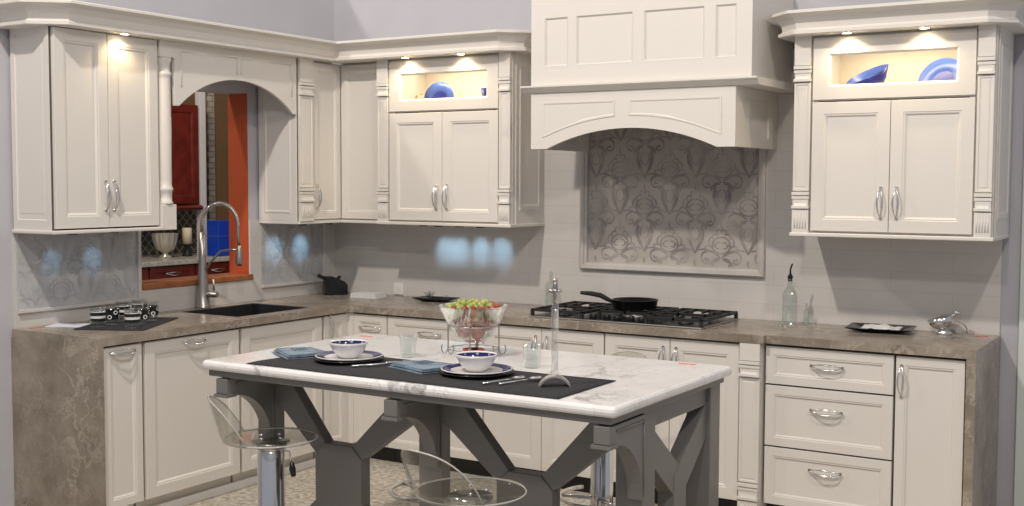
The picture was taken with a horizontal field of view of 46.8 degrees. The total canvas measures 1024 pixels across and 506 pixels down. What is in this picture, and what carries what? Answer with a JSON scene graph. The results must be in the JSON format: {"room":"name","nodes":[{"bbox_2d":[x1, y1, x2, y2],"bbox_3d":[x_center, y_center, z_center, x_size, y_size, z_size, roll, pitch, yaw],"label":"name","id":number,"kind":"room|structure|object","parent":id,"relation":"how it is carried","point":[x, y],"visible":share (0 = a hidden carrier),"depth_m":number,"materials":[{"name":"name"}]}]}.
{"room":"kitchen","nodes":[
{"label":"kitchen","id":0,"kind":"room"},
{"bbox_2d":[0,0,333,505],"bbox_3d":[-2.440,-0.223,5.873,0.155,3.000,4.600,2,4,32],"label":"wall","id":1,"kind":"structure","parent":0,"point":[307,18],"depth_m":6.52,"materials":[{"name":"grey paint"}]},
{"bbox_2d":[9,26,163,234],"bbox_3d":[-2.102,-0.595,5.898,0.340,0.978,0.672,2,4,32],"label":"upper cabinet","id":2,"kind":"object","parent":1,"relation":"attached to","point":[84,104],"visible":1,"depth_m":5.72,"materials":[{"name":"white paint"}]},
{"bbox_2d":[157,40,176,229],"bbox_3d":[-1.913,-0.614,6.217,0.325,0.978,0.106,2,4,32],"label":"pilaster","id":3,"kind":"object","parent":2,"relation":"attached to","point":[165,49],"visible":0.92,"depth_m":6.13,"materials":[{"name":"white paint"}]},
{"bbox_2d":[0,0,530,63],"bbox_3d":[-1.094,-1.156,6.201,1.720,0.112,2.534,2,4,32],"label":"crown molding","id":4,"kind":"structure","parent":2,"relation":"on","point":[14,14],"depth_m":6.47,"materials":[{"name":"white paint"}]},
{"bbox_2d":[12,220,335,328],"bbox_3d":[-1.797,0.075,6.777,0.012,0.500,2.395,2,4,32],"label":"backsplash","id":5,"kind":"structure","parent":1,"relation":"attached to","point":[181,297],"depth_m":6.90,"materials":[{"name":"beige tile"}]},
{"bbox_2d":[16,231,140,313],"bbox_3d":[-2.210,0.075,6.078,0.018,0.408,0.749,2,4,32],"label":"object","id":6,"kind":"structure","parent":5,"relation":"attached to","point":[80,270],"depth_m":6.05,"materials":[{"name":"grey tile"}]},
{"bbox_2d":[260,223,325,287],"bbox_3d":[-1.370,-0.004,7.437,0.018,0.408,0.579,2,4,32],"label":"tile panel","id":7,"kind":"object","parent":5,"relation":"attached to","point":[291,254],"visible":0.96,"depth_m":7.42,"materials":[{"name":"grey tile"}]},
{"bbox_2d":[142,93,252,289],"bbox_3d":[-1.865,-0.380,6.800,0.202,1.115,0.844,2,4,32],"label":"window","id":8,"kind":"structure","parent":1,"relation":"in","point":[237,103],"depth_m":7.13,"materials":[{"name":"orange paint"}]},
{"bbox_2d":[172,42,296,114],"bbox_3d":[-1.649,-0.963,6.649,0.327,0.330,0.935,2,4,32],"label":"arched valance","id":9,"kind":"object","parent":1,"relation":"attached to","point":[194,67],"visible":0.99,"depth_m":6.49,"materials":[{"name":"white paint"}]},
{"bbox_2d":[258,59,378,223],"bbox_3d":[-1.077,-0.675,7.276,0.637,0.978,0.714,2,4,32],"label":"upper cabinet","id":10,"kind":"object","parent":1,"relation":"attached to","point":[345,184],"visible":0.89,"depth_m":7.21,"materials":[{"name":"white paint"}]},
{"bbox_2d":[297,58,314,220],"bbox_3d":[-1.223,-0.670,7.034,0.032,0.960,0.118,2,4,32],"label":"pilaster","id":11,"kind":"object","parent":10,"relation":"attached to","point":[305,66],"visible":1,"depth_m":7.02,"materials":[{"name":"white paint"}]},
{"bbox_2d":[145,89,228,255],"bbox_3d":[-3.811,-0.425,9.123,0.190,3.000,5.500,2,4,32],"label":"wall","id":12,"kind":"structure","parent":0,"point":[220,100],"depth_m":10.78,"materials":[{"name":"brown paint"}]},
{"bbox_2d":[141,210,196,255],"bbox_3d":[-3.120,-0.171,10.065,0.014,0.384,1.400,2,4,32],"label":"tile backsplash","id":13,"kind":"structure","parent":12,"relation":"attached to","point":[185,218],"depth_m":10.38,"materials":[{"name":"black tile"}]},
{"bbox_2d":[171,103,203,209],"bbox_3d":[-3.034,-0.798,9.798,0.390,0.890,0.900,2,4,32],"label":"upper cabinet","id":14,"kind":"object","parent":12,"relation":"attached to","point":[184,117],"visible":0.29,"depth_m":9.96,"materials":[{"name":"red wood"}]},
{"bbox_2d":[207,93,215,219],"bbox_3d":[-2.717,-0.316,10.704,0.018,2.600,0.075,2,4,32],"label":"stone veneer","id":15,"kind":"object","parent":12,"relation":"attached to","point":[210,96],"visible":0.29,"depth_m":10.66,"materials":[{"name":"grey stone"}]},
{"bbox_2d":[184,458,657,505],"bbox_3d":[-0.903,1.341,5.367,9.300,0.050,9.200,2,4,32],"label":"floor","id":16,"kind":"structure","parent":0,"point":[300,490],"depth_m":6.32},
{"bbox_2d":[104,342,143,505],"bbox_3d":[-2.079,0.852,5.733,0.654,0.873,0.230,2,4,32],"label":"base cabinet","id":17,"kind":"object","parent":16,"relation":"on","point":[122,362],"visible":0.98,"depth_m":5.59,"materials":[{"name":"white paint"}]},
{"bbox_2d":[142,261,229,279],"bbox_3d":[-3.113,0.578,9.492,0.671,0.959,1.960,2,4,32],"label":"base cabinet","id":18,"kind":"object","parent":16,"relation":"on","point":[172,271],"visible":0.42,"depth_m":9.58,"materials":[{"name":"brown wood"}]},
{"bbox_2d":[141,253,228,267],"bbox_3d":[-3.109,0.078,9.472,0.665,0.040,1.980,2,4,32],"label":"countertop","id":19,"kind":"structure","parent":18,"relation":"on","point":[177,259],"depth_m":9.67,"materials":[{"name":"stone"}]},
{"bbox_2d":[151,233,178,257],"bbox_3d":[-2.874,-0.062,9.801,0.223,0.200,0.223,2,4,32],"label":"glass bowl","id":20,"kind":"object","parent":19,"relation":"on","point":[164,243],"visible":1,"depth_m":9.74,"materials":[{"name":"beige glass"}]},
{"bbox_2d":[181,228,192,255],"bbox_3d":[-2.748,-0.094,10.004,0.100,0.240,0.100,2,4,32],"label":"candle holder","id":21,"kind":"object","parent":19,"relation":"on","point":[186,232],"visible":1,"depth_m":9.97,"materials":[{"name":"black metal"}]},
{"bbox_2d":[182,228,191,243],"bbox_3d":[-2.748,-0.145,10.001,0.080,0.137,0.080,2,4,32],"label":"candle","id":22,"kind":"object","parent":21,"relation":"on","point":[186,232],"depth_m":9.97,"materials":[{"name":"beige wax"}]},
{"bbox_2d":[195,92,206,254],"bbox_3d":[-2.668,-0.708,10.149,0.060,1.450,0.064,2,4,32],"label":"post","id":23,"kind":"object","parent":19,"relation":"on","point":[199,96],"visible":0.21,"depth_m":10.12,"materials":[{"name":"white paint"}]},
{"bbox_2d":[206,220,228,255],"bbox_3d":[-2.501,-0.127,10.078,0.146,0.300,0.142,2,4,32],"label":"box","id":24,"kind":"object","parent":19,"relation":"on","point":[217,235],"visible":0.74,"depth_m":10.03,"materials":[{"name":"blue plastic"}]},
{"bbox_2d":[134,328,239,505],"bbox_3d":[-1.844,0.830,6.112,0.654,0.873,0.630,2,4,32],"label":"base cabinet","id":25,"kind":"object","parent":16,"relation":"on","point":[185,452],"visible":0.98,"depth_m":5.92,"materials":[{"name":"white paint"}]},
{"bbox_2d":[151,457,314,505],"bbox_3d":[-1.459,1.236,6.323,0.026,0.040,1.830,2,4,32],"label":"baseboard","id":26,"kind":"structure","parent":16,"relation":"on","point":[224,488],"depth_m":6.20,"materials":[{"name":"white paint"}]},
{"bbox_2d":[207,395,317,505],"bbox_3d":[-0.980,0.958,4.703,0.445,0.794,0.400,-1,4,-14],"label":"bar stool","id":27,"kind":"object","parent":16,"relation":"on","point":[270,454],"visible":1,"depth_m":4.66,"materials":[{"name":"silver metal"}]},
{"bbox_2d":[231,316,321,481],"bbox_3d":[-1.518,0.797,6.673,0.619,0.873,0.643,2,4,32],"label":"base cabinet","id":28,"kind":"object","parent":16,"relation":"on","point":[260,337],"visible":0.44,"depth_m":6.45,"materials":[{"name":"white paint"}]},
{"bbox_2d":[313,313,345,457],"bbox_3d":[-1.274,0.776,7.033,0.654,0.873,0.195,2,4,32],"label":"base cabinet","id":29,"kind":"object","parent":16,"relation":"on","point":[333,325],"visible":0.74,"depth_m":6.88,"materials":[{"name":"white paint"}]},
{"bbox_2d":[344,312,394,461],"bbox_3d":[-0.703,0.771,7.164,0.317,0.873,0.655,2,4,32],"label":"base cabinet","id":30,"kind":"object","parent":16,"relation":"on","point":[362,411],"visible":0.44,"depth_m":6.94,"materials":[{"name":"white paint"}]},
{"bbox_2d":[388,315,489,476],"bbox_3d":[-0.287,0.788,6.907,0.658,0.873,0.655,2,4,32],"label":"base cabinet","id":31,"kind":"object","parent":16,"relation":"on","point":[461,458],"visible":0.27,"depth_m":6.68,"materials":[{"name":"white paint"}]},
{"bbox_2d":[401,449,526,505],"bbox_3d":[-0.152,1.010,3.892,0.400,0.794,0.445,4,5,44],"label":"bar stool","id":32,"kind":"object","parent":16,"relation":"on","point":[470,497],"visible":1,"depth_m":3.86,"materials":[{"name":"clear plastic"}]},
{"bbox_2d":[202,333,731,505],"bbox_3d":[-0.194,0.897,4.761,1.872,0.915,1.040,2,4,32],"label":"island table","id":33,"kind":"object","parent":16,"relation":"on","point":[622,415],"visible":0.94,"depth_m":4.49,"materials":[{"name":"white stone"}]},
{"bbox_2d":[400,334,416,357],"bbox_3d":[-0.428,0.382,4.882,0.070,0.095,0.070,2,4,32],"label":"drinking glass","id":34,"kind":"object","parent":33,"relation":"on","point":[400,334],"visible":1,"depth_m":4.88,"materials":[{"name":"clear glass"}]},
{"bbox_2d":[246,351,615,398],"bbox_3d":[-0.338,0.451,4.495,1.415,0.004,0.438,2,4,32],"label":"table runner","id":35,"kind":"object","parent":33,"relation":"on","point":[555,388],"visible":0.68,"depth_m":4.32,"materials":[{"name":"black fabric"}]},
{"bbox_2d":[272,347,325,359],"bbox_3d":[-0.882,0.408,4.911,0.175,0.027,0.235,-2,4,-27],"label":"folded napkin","id":36,"kind":"object","parent":35,"relation":"on","point":[288,353],"visible":0.94,"depth_m":4.85,"materials":[{"name":"blue fabric"}]},
{"bbox_2d":[313,350,383,364],"bbox_3d":[-0.655,0.420,4.754,0.282,0.023,0.282,2,4,32],"label":"dinner plate","id":37,"kind":"object","parent":35,"relation":"on","point":[330,357],"visible":0.87,"depth_m":4.72,"materials":[{"name":"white ceramic"}]},
{"bbox_2d":[329,339,367,358],"bbox_3d":[-0.657,0.388,4.759,0.158,0.063,0.158,2,4,32],"label":"soup bowl","id":38,"kind":"object","parent":37,"relation":"on","point":[344,348],"visible":1,"depth_m":4.71,"materials":[{"name":"white ceramic"}]},
{"bbox_2d":[351,361,400,367],"bbox_3d":[-0.530,0.435,4.619,0.200,0.014,0.034,-1,4,-26],"label":"spoon","id":39,"kind":"object","parent":35,"relation":"on","point":[359,365],"visible":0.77,"depth_m":4.59,"materials":[{"name":"silver metal"}]},
{"bbox_2d":[366,360,413,366],"bbox_3d":[-0.478,0.434,4.639,0.200,0.014,0.034,-1,4,-26],"label":"spoon","id":40,"kind":"object","parent":35,"relation":"on","point":[376,364],"visible":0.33,"depth_m":4.62,"materials":[{"name":"silver metal"}]},
{"bbox_2d":[387,360,455,374],"bbox_3d":[-0.343,0.432,4.556,0.175,0.027,0.235,-3,4,-38],"label":"folded napkin","id":41,"kind":"object","parent":35,"relation":"on","point":[421,367],"visible":0.94,"depth_m":4.52,"materials":[{"name":"blue fabric"}]},
{"bbox_2d":[439,363,513,378],"bbox_3d":[-0.132,0.442,4.432,0.282,0.023,0.282,2,4,32],"label":"dinner plate","id":42,"kind":"object","parent":35,"relation":"on","point":[495,370],"visible":0.79,"depth_m":4.40,"materials":[{"name":"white ceramic"}]},
{"bbox_2d":[455,351,496,371],"bbox_3d":[-0.134,0.409,4.437,0.158,0.063,0.158,2,4,32],"label":"soup bowl","id":43,"kind":"object","parent":42,"relation":"on","point":[472,361],"visible":1,"depth_m":4.39,"materials":[{"name":"white ceramic"}]},
{"bbox_2d":[481,376,525,384],"bbox_3d":[-0.029,0.459,4.257,0.200,0.014,0.034,-3,5,-40],"label":"spoon","id":44,"kind":"object","parent":35,"relation":"on","point":[514,377],"visible":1,"depth_m":4.25,"materials":[{"name":"silver metal"}]},
{"bbox_2d":[498,376,541,385],"bbox_3d":[0.031,0.460,4.250,0.200,0.014,0.034,-3,5,-40],"label":"spoon","id":45,"kind":"object","parent":35,"relation":"on","point":[532,377],"visible":1,"depth_m":4.25,"materials":[{"name":"silver metal"}]},
{"bbox_2d":[539,277,570,386],"bbox_3d":[0.152,0.277,4.176,0.112,0.385,0.056,0,3,0],"label":"towel stand","id":46,"kind":"object","parent":35,"relation":"on","point":[555,290],"visible":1,"depth_m":4.16,"materials":[{"name":"silver metal"}]},
{"bbox_2d":[438,302,508,354],"bbox_3d":[-0.161,0.321,4.931,0.294,0.207,0.294,2,4,32],"label":"fruit bowl","id":47,"kind":"object","parent":33,"relation":"on","point":[494,314],"visible":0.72,"depth_m":4.85,"materials":[{"name":"clear glass"}]},
{"bbox_2d":[457,326,468,337],"bbox_3d":[-0.201,0.322,4.930,0.062,0.065,0.061,-2,4,-31],"label":"apple","id":48,"kind":"object","parent":47,"relation":"in","point":[461,334],"visible":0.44,"depth_m":4.91,"materials":[{"name":"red food"}]},
{"bbox_2d":[459,317,472,331],"bbox_3d":[-0.190,0.291,4.881,0.061,0.065,0.062,-1,4,-13],"label":"apple","id":49,"kind":"object","parent":47,"relation":"in","point":[462,324],"visible":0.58,"depth_m":4.86,"materials":[{"name":"red food"}]},
{"bbox_2d":[471,325,484,339],"bbox_3d":[-0.143,0.324,4.895,0.062,0.065,0.061,2,4,32],"label":"apple","id":50,"kind":"object","parent":47,"relation":"in","point":[477,334],"visible":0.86,"depth_m":4.87,"materials":[{"name":"red food"}]},
{"bbox_2d":[482,323,494,329],"bbox_3d":[-0.099,0.288,4.924,0.062,0.065,0.061,2,4,23],"label":"apple","id":51,"kind":"object","parent":47,"relation":"in","point":[485,324],"visible":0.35,"depth_m":4.90,"materials":[{"name":"red food"}]},
{"bbox_2d":[463,347,483,350],"bbox_3d":[-0.161,0.411,4.936,0.092,0.032,0.092,2,4,32],"label":"tealight","id":52,"kind":"object","parent":33,"relation":"on","point":[467,348],"visible":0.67,"depth_m":4.92,"materials":[{"name":"red wax"}]},
{"bbox_2d":[523,342,540,367],"bbox_3d":[0.078,0.400,4.617,0.072,0.095,0.072,2,4,32],"label":"drinking glass","id":53,"kind":"object","parent":33,"relation":"on","point":[525,342],"visible":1,"depth_m":4.61,"materials":[{"name":"clear glass"}]},
{"bbox_2d":[11,292,1000,505],"bbox_3d":[-0.055,0.838,5.732,4.123,0.915,2.413,2,4,32],"label":"countertop","id":54,"kind":"structure","parent":16,"relation":"on","point":[58,403],"depth_m":5.63,"materials":[{"name":"beige stone"}]},
{"bbox_2d":[45,323,88,326],"bbox_3d":[-2.203,0.360,5.902,0.200,0.002,0.140,0,3,3],"label":"paper sheet","id":55,"kind":"object","parent":54,"relation":"on","point":[56,324],"visible":1,"depth_m":5.88,"materials":[{"name":"white paper"}]},
{"bbox_2d":[73,317,177,330],"bbox_3d":[-1.938,0.356,5.974,0.352,0.004,0.535,0,3,3],"label":"placemat","id":56,"kind":"object","parent":54,"relation":"on","point":[119,324],"visible":0.76,"depth_m":5.91,"materials":[{"name":"black fabric"}]},
{"bbox_2d":[90,307,105,326],"bbox_3d":[-2.039,0.315,5.824,0.076,0.095,0.076,2,4,32],"label":"tumbler","id":57,"kind":"object","parent":56,"relation":"on","point":[94,316],"visible":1,"depth_m":5.80,"materials":[{"name":"clear glass"}]},
{"bbox_2d":[103,305,119,321],"bbox_3d":[-2.008,0.308,5.932,0.079,0.095,0.079,3,5,41],"label":"tumbler","id":58,"kind":"object","parent":56,"relation":"on","point":[112,313],"visible":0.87,"depth_m":5.90,"materials":[{"name":"clear glass"}]},
{"bbox_2d":[115,301,129,314],"bbox_3d":[-2.009,0.298,6.103,0.076,0.095,0.076,-3,4,-39],"label":"tumbler","id":59,"kind":"object","parent":56,"relation":"on","point":[121,308],"visible":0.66,"depth_m":6.07,"materials":[{"name":"clear glass"}]},
{"bbox_2d":[124,308,139,327],"bbox_3d":[-1.855,0.318,5.779,0.076,0.095,0.076,0,3,-8],"label":"tumbler","id":60,"kind":"object","parent":56,"relation":"on","point":[128,317],"visible":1,"depth_m":5.75,"materials":[{"name":"clear glass"}]},
{"bbox_2d":[132,299,146,312],"bbox_3d":[-1.955,0.292,6.204,0.076,0.095,0.076,-2,4,-29],"label":"tumbler","id":61,"kind":"object","parent":56,"relation":"on","point":[137,306],"visible":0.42,"depth_m":6.17,"materials":[{"name":"clear glass"}]},
{"bbox_2d":[134,304,149,321],"bbox_3d":[-1.860,0.308,5.940,0.079,0.095,0.079,0,3,1],"label":"tumbler","id":62,"kind":"object","parent":56,"relation":"on","point":[144,312],"visible":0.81,"depth_m":5.92,"materials":[{"name":"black glass"}]},
{"bbox_2d":[143,302,158,320],"bbox_3d":[-1.863,0.298,6.103,0.079,0.095,0.079,1,4,11],"label":"tumbler","id":63,"kind":"object","parent":56,"relation":"on","point":[153,309],"visible":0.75,"depth_m":6.08,"materials":[{"name":"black glass"}]},
{"bbox_2d":[195,201,242,307],"bbox_3d":[-1.661,0.011,6.702,0.303,0.608,0.088,1,4,17],"label":"faucet","id":64,"kind":"object","parent":54,"relation":"on","point":[203,296],"visible":1,"depth_m":6.71,"materials":[{"name":"silver metal"}]},
{"bbox_2d":[183,303,309,316],"bbox_3d":[-1.496,0.408,6.660,0.448,0.181,0.583,2,4,32],"label":"sink","id":65,"kind":"object","parent":54,"relation":"in","point":[252,308],"visible":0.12,"depth_m":6.88,"materials":[{"name":"black metal"}]},
{"bbox_2d":[317,274,347,294],"bbox_3d":[-1.149,0.199,7.555,0.185,0.134,0.090,-1,4,-20],"label":"knife block","id":66,"kind":"object","parent":54,"relation":"on","point":[332,285],"visible":1,"depth_m":7.52,"materials":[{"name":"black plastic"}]},
{"bbox_2d":[350,291,385,298],"bbox_3d":[-0.895,0.263,7.360,0.200,0.031,0.110,2,4,29],"label":"book","id":67,"kind":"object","parent":54,"relation":"on","point":[360,292],"depth_m":7.32,"materials":[{"name":"white paper"}]},
{"bbox_2d":[413,296,458,301],"bbox_3d":[-0.461,0.281,7.169,0.250,0.021,0.150,2,4,27],"label":"dish","id":68,"kind":"object","parent":54,"relation":"on","point":[421,298],"visible":1,"depth_m":7.17,"materials":[{"name":"black ceramic"}]},
{"bbox_2d":[529,301,738,329],"bbox_3d":[0.646,0.325,6.298,0.990,0.046,0.510,2,4,32],"label":"gas cooktop","id":69,"kind":"object","parent":54,"relation":"in","point":[661,316],"visible":0.97,"depth_m":6.21,"materials":[{"name":"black metal"}]},
{"bbox_2d":[580,291,658,309],"bbox_3d":[0.596,0.252,6.324,0.401,0.092,0.256,-1,4,-26],"label":"frying pan","id":70,"kind":"object","parent":69,"relation":"on","point":[623,303],"visible":1,"depth_m":6.31,"materials":[{"name":"black metal"}]},
{"bbox_2d":[782,263,797,326],"bbox_3d":[1.408,0.210,5.991,0.076,0.317,0.076,1,4,14],"label":"glass bottle","id":71,"kind":"object","parent":54,"relation":"on","point":[790,277],"visible":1,"depth_m":5.98,"materials":[{"name":"clear glass"}]},
{"bbox_2d":[845,322,916,333],"bbox_3d":[1.806,0.371,5.790,0.310,0.023,0.230,2,4,25],"label":"tray","id":72,"kind":"object","parent":54,"relation":"on","point":[854,326],"visible":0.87,"depth_m":5.75,"materials":[{"name":"black ceramic"}]},
{"bbox_2d":[861,324,903,329],"bbox_3d":[1.806,0.361,5.789,0.191,0.024,0.140,2,4,32],"label":"crumpled napkin","id":73,"kind":"object","parent":72,"relation":"in","point":[866,326],"visible":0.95,"depth_m":5.77,"materials":[{"name":"white fabric"}]},
{"bbox_2d":[927,310,967,334],"bbox_3d":[2.072,0.332,5.665,0.125,0.119,0.174,-2,4,-31],"label":"bowl","id":74,"kind":"object","parent":54,"relation":"on","point":[941,322],"visible":1,"depth_m":5.65,"materials":[{"name":"silver metal"}]},
{"bbox_2d":[484,324,606,492],"bbox_3d":[0.310,0.812,6.539,0.741,0.873,0.655,2,4,32],"label":"base cabinet","id":75,"kind":"object","parent":16,"relation":"on","point":[534,443],"visible":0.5,"depth_m":6.30,"materials":[{"name":"white paint"}]},
{"bbox_2d":[560,351,647,505],"bbox_3d":[0.426,0.894,5.428,0.400,0.844,0.445,3,5,42],"label":"bar stool","id":76,"kind":"object","parent":16,"relation":"on","point":[601,471],"visible":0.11,"depth_m":5.38,"materials":[{"name":"silver metal"}]},
{"bbox_2d":[605,332,740,505],"bbox_3d":[0.938,0.838,6.153,0.730,0.873,0.655,2,4,32],"label":"base cabinet","id":77,"kind":"object","parent":16,"relation":"on","point":[713,352],"visible":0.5,"depth_m":5.79,"materials":[{"name":"white paint"}]},
{"bbox_2d":[736,343,766,505],"bbox_3d":[1.297,0.852,5.934,0.104,0.873,0.646,2,4,32],"label":"pilaster","id":78,"kind":"object","parent":16,"relation":"on","point":[752,358],"visible":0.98,"depth_m":5.67,"materials":[{"name":"white paint"}]},
{"bbox_2d":[763,344,896,505],"bbox_3d":[1.612,0.864,5.757,0.606,0.873,0.622,2,4,32],"label":"base cabinet","id":79,"kind":"object","parent":16,"relation":"on","point":[830,413],"visible":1,"depth_m":5.52,"materials":[{"name":"white paint"}]},
{"bbox_2d":[893,354,965,505],"bbox_3d":[2.002,0.880,5.516,0.304,0.873,0.622,2,4,32],"label":"base cabinet","id":80,"kind":"object","parent":16,"relation":"on","point":[930,390],"visible":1,"depth_m":5.28,"materials":[{"name":"white paint"}]},
{"bbox_2d":[334,0,1023,505],"bbox_3d":[1.018,-0.250,6.524,5.355,3.000,0.140,2,4,32],"label":"wall","id":81,"kind":"structure","parent":0,"point":[353,19],"depth_m":5.94,"materials":[{"name":"grey paint"}]},
{"bbox_2d":[376,52,544,227],"bbox_3d":[-0.320,-0.655,6.992,0.958,0.978,0.403,2,4,32],"label":"wall cabinet","id":82,"kind":"object","parent":81,"relation":"attached to","point":[444,152],"visible":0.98,"depth_m":6.83,"materials":[{"name":"white paint"}]},
{"bbox_2d":[376,60,389,220],"bbox_3d":[-0.772,-0.670,7.075,0.084,0.960,0.032,2,4,32],"label":"pilaster","id":83,"kind":"object","parent":82,"relation":"attached to","point":[383,210],"visible":1,"depth_m":7.07,"materials":[{"name":"white paint"}]},
{"bbox_2d":[424,81,453,98],"bbox_3d":[-0.441,-0.922,7.102,0.220,0.217,0.046,2,4,32],"label":"plate","id":84,"kind":"object","parent":82,"relation":"in","point":[440,89],"visible":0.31,"depth_m":7.11,"materials":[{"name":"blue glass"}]},
{"bbox_2d":[481,88,485,95],"bbox_3d":[-0.133,-0.875,6.881,0.100,0.165,0.100,2,4,32],"label":"bowl","id":85,"kind":"object","parent":82,"relation":"in","point":[483,90],"visible":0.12,"depth_m":6.84,"materials":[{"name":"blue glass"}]},
{"bbox_2d":[497,52,511,223],"bbox_3d":[-0.041,-0.640,6.625,0.077,0.960,0.032,2,4,32],"label":"pilaster","id":86,"kind":"object","parent":82,"relation":"attached to","point":[505,58],"visible":1,"depth_m":6.62,"materials":[{"name":"white paint"}]},
{"bbox_2d":[520,0,793,151],"bbox_3d":[0.769,-0.936,6.165,1.298,0.788,0.658,2,4,32],"label":"range hood","id":87,"kind":"object","parent":81,"relation":"attached to","point":[713,72],"visible":1,"depth_m":5.91,"materials":[{"name":"white paint"}]},
{"bbox_2d":[335,49,1002,334],"bbox_3d":[0.589,-0.377,6.692,4.106,1.430,0.012,2,4,32],"label":"backsplash","id":88,"kind":"structure","parent":81,"relation":"attached to","point":[840,280],"depth_m":6.33,"materials":[{"name":"beige tile"}]},
{"bbox_2d":[394,283,402,294],"bbox_3d":[-0.723,0.227,7.526,0.076,0.072,0.008,2,4,32],"label":"wall outlet","id":89,"kind":"object","parent":88,"relation":"attached to","point":[398,287],"visible":1,"depth_m":7.52,"materials":[{"name":"white plastic"}]},
{"bbox_2d":[580,128,766,277],"bbox_3d":[0.866,-0.327,6.507,1.100,0.875,0.040,2,4,32],"label":"tile panel","id":90,"kind":"object","parent":88,"relation":"attached to","point":[652,200],"visible":0.91,"depth_m":6.52,"materials":[{"name":"grey tile"}]},
{"bbox_2d":[789,25,1013,241],"bbox_3d":[1.846,-0.554,5.633,0.932,0.956,0.446,2,4,32],"label":"wall cabinet","id":91,"kind":"object","parent":81,"relation":"attached to","point":[895,158],"visible":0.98,"depth_m":5.47,"materials":[{"name":"white paint"}]},
{"bbox_2d":[791,36,811,232],"bbox_3d":[1.394,-0.568,5.691,0.084,0.938,0.032,2,4,32],"label":"pilaster","id":92,"kind":"object","parent":91,"relation":"attached to","point":[802,64],"visible":1,"depth_m":5.69,"materials":[{"name":"white paint"}]},
{"bbox_2d":[847,64,888,83],"bbox_3d":[1.700,-0.837,5.660,0.184,0.138,0.209,-1,4,-12],"label":"bowl","id":93,"kind":"object","parent":91,"relation":"in","point":[878,74],"visible":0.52,"depth_m":5.67,"materials":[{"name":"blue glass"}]},
{"bbox_2d":[768,0,1023,42],"bbox_3d":[1.824,-1.085,5.566,1.174,0.112,0.553,2,4,32],"label":"crown molding","id":94,"kind":"structure","parent":91,"relation":"on","point":[936,14],"depth_m":5.34,"materials":[{"name":"white paint"}]},
{"bbox_2d":[918,58,956,80],"bbox_3d":[2.012,-0.819,5.551,0.105,0.200,0.220,-3,5,-42],"label":"plate","id":95,"kind":"object","parent":91,"relation":"in","point":[943,68],"visible":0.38,"depth_m":5.59,"materials":[{"name":"blue ceramic"}]},
{"bbox_2d":[973,24,996,236],"bbox_3d":[2.102,-0.539,5.255,0.076,0.938,0.032,2,4,32],"label":"pilaster","id":96,"kind":"object","parent":91,"relation":"attached to","point":[986,57],"visible":1,"depth_m":5.25,"materials":[{"name":"white paint"}]},
{"bbox_2d":[1014,170,1023,505],"bbox_3d":[2.445,-0.185,5.545,0.095,3.000,0.030,2,4,32],"label":"trim","id":97,"kind":"structure","parent":81,"relation":"attached to","point":[1019,441],"depth_m":5.60,"materials":[{"name":"white paint"}]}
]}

